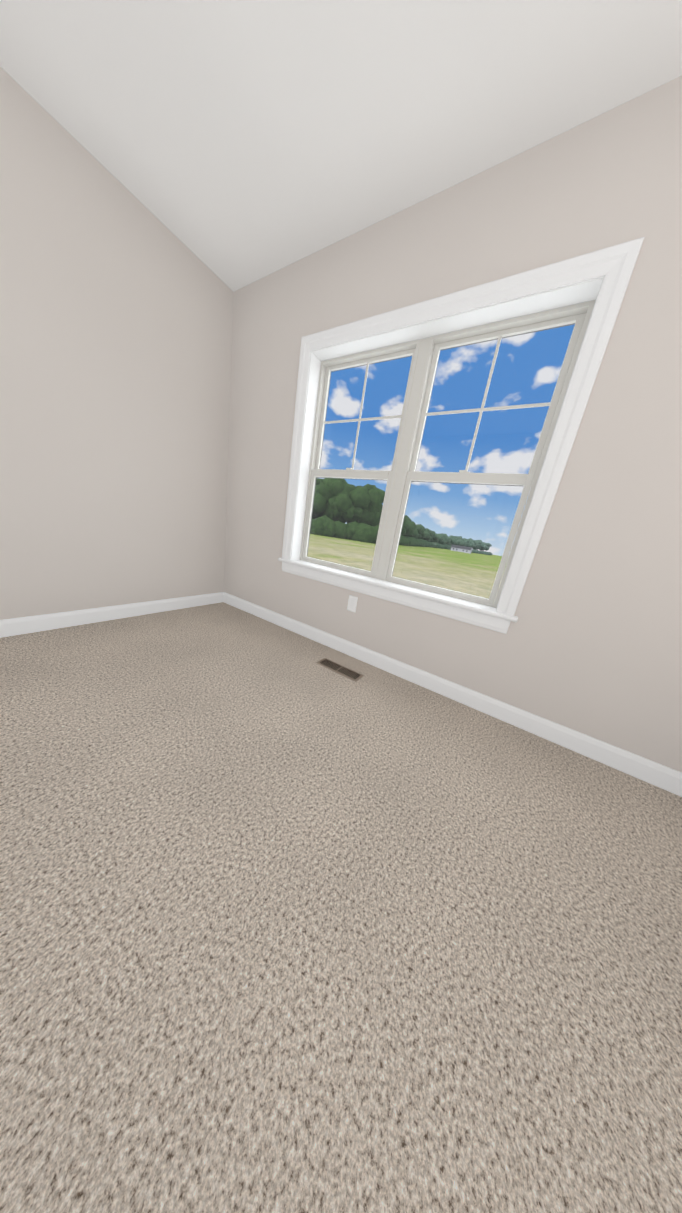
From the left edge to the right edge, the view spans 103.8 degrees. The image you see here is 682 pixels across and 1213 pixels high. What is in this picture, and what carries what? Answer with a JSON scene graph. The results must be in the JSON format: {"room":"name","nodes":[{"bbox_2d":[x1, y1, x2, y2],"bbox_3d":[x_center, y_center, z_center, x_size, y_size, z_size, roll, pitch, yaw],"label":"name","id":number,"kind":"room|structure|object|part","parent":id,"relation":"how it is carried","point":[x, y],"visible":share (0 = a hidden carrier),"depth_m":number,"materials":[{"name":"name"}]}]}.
{"room":"empty bedroom","nodes":[
{"label":"empty bedroom","id":0,"kind":"room"},
{"bbox_2d":[0,66,233,619],"bbox_3d":[-1.990,-1.079,1.388,0.214,2.860,3.587,18,18,29],"label":"wall","id":1,"kind":"structure","parent":0,"point":[116,308],"depth_m":1.76,"materials":[{"name":"beige paint"}]},
{"bbox_2d":[0,592,227,637],"bbox_3d":[-2.107,0.135,1.690,0.071,0.112,3.030,18,18,29],"label":"baseboard","id":2,"kind":"structure","parent":1,"relation":"attached to","point":[30,624],"depth_m":2.05,"materials":[{"name":"white wood"}]},
{"bbox_2d":[0,602,681,1212],"bbox_3d":[-0.580,0.743,0.827,3.777,0.120,3.055,18,18,29],"label":"floor","id":3,"kind":"structure","parent":0,"point":[288,924],"depth_m":0.65,"materials":[{"name":"carpet"}]},
{"bbox_2d":[316,658,363,681],"bbox_3d":[-0.011,0.451,1.935,0.348,0.004,0.120,18,18,29],"label":"air vent register","id":4,"kind":"object","parent":3,"relation":"on","point":[348,673],"visible":1,"depth_m":1.92,"materials":[{"name":"brown metal"}]},
{"bbox_2d":[0,0,681,290],"bbox_3d":[-0.174,-1.970,0.019,4.077,0.120,3.535,18,18,29],"label":"ceiling","id":5,"kind":"structure","parent":0,"point":[233,145],"depth_m":1.16,"materials":[{"name":"white paint"}]},
{"bbox_2d":[224,75,681,772],"bbox_3d":[0.500,-0.807,1.806,3.777,2.860,0.200,18,18,29],"label":"wall","id":6,"kind":"structure","parent":0,"point":[588,643],"depth_m":1.34,"materials":[{"name":"beige paint"}]},
{"bbox_2d":[347,595,357,611],"bbox_3d":[0.088,-0.020,2.092,0.075,0.120,0.007,18,18,29],"label":"outlet","id":7,"kind":"object","parent":6,"relation":"attached to","point":[352,602],"visible":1,"depth_m":2.09,"materials":[{"name":"white plastic"}]},
{"bbox_2d":[278,558,517,621],"bbox_3d":[0.252,-0.185,2.009,1.860,0.026,0.157,18,18,29],"label":"window sill","id":8,"kind":"structure","parent":6,"relation":"attached to","point":[471,606],"depth_m":1.84,"materials":[{"name":"white wood"}]},
{"bbox_2d":[224,594,681,796],"bbox_3d":[0.254,0.402,2.056,3.777,0.112,0.017,18,18,29],"label":"baseboard","id":9,"kind":"structure","parent":6,"relation":"attached to","point":[648,771],"depth_m":1.63,"materials":[{"name":"white wood"}]},
{"bbox_2d":[282,237,643,633],"bbox_3d":[0.392,-0.922,1.839,1.816,1.733,0.216,18,18,29],"label":"window","id":10,"kind":"structure","parent":6,"relation":"in","point":[453,536],"depth_m":1.69,"materials":[{"name":"white wood"}]},
{"bbox_3d":[0.219,-0.125,1.985,1.804,0.086,0.013,18,18,29],"label":"window apron","id":11,"kind":"part","parent":10,"relation":"part of","materials":[{"name":"white wood"}]},
{"bbox_2d":[346,468,469,472],"bbox_3d":[0.421,-0.955,1.875,0.909,0.016,0.024,18,18,29],"label":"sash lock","id":12,"kind":"object","parent":10,"relation":"attached to","point":[464,471],"visible":0.75,"depth_m":1.67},
{"bbox_3d":[0.428,-0.937,1.892,1.584,1.496,0.067,18,18,29],"label":"window sashes","id":13,"kind":"part","parent":10,"relation":"part of","materials":[{"name":"white plastic"}]}
]}

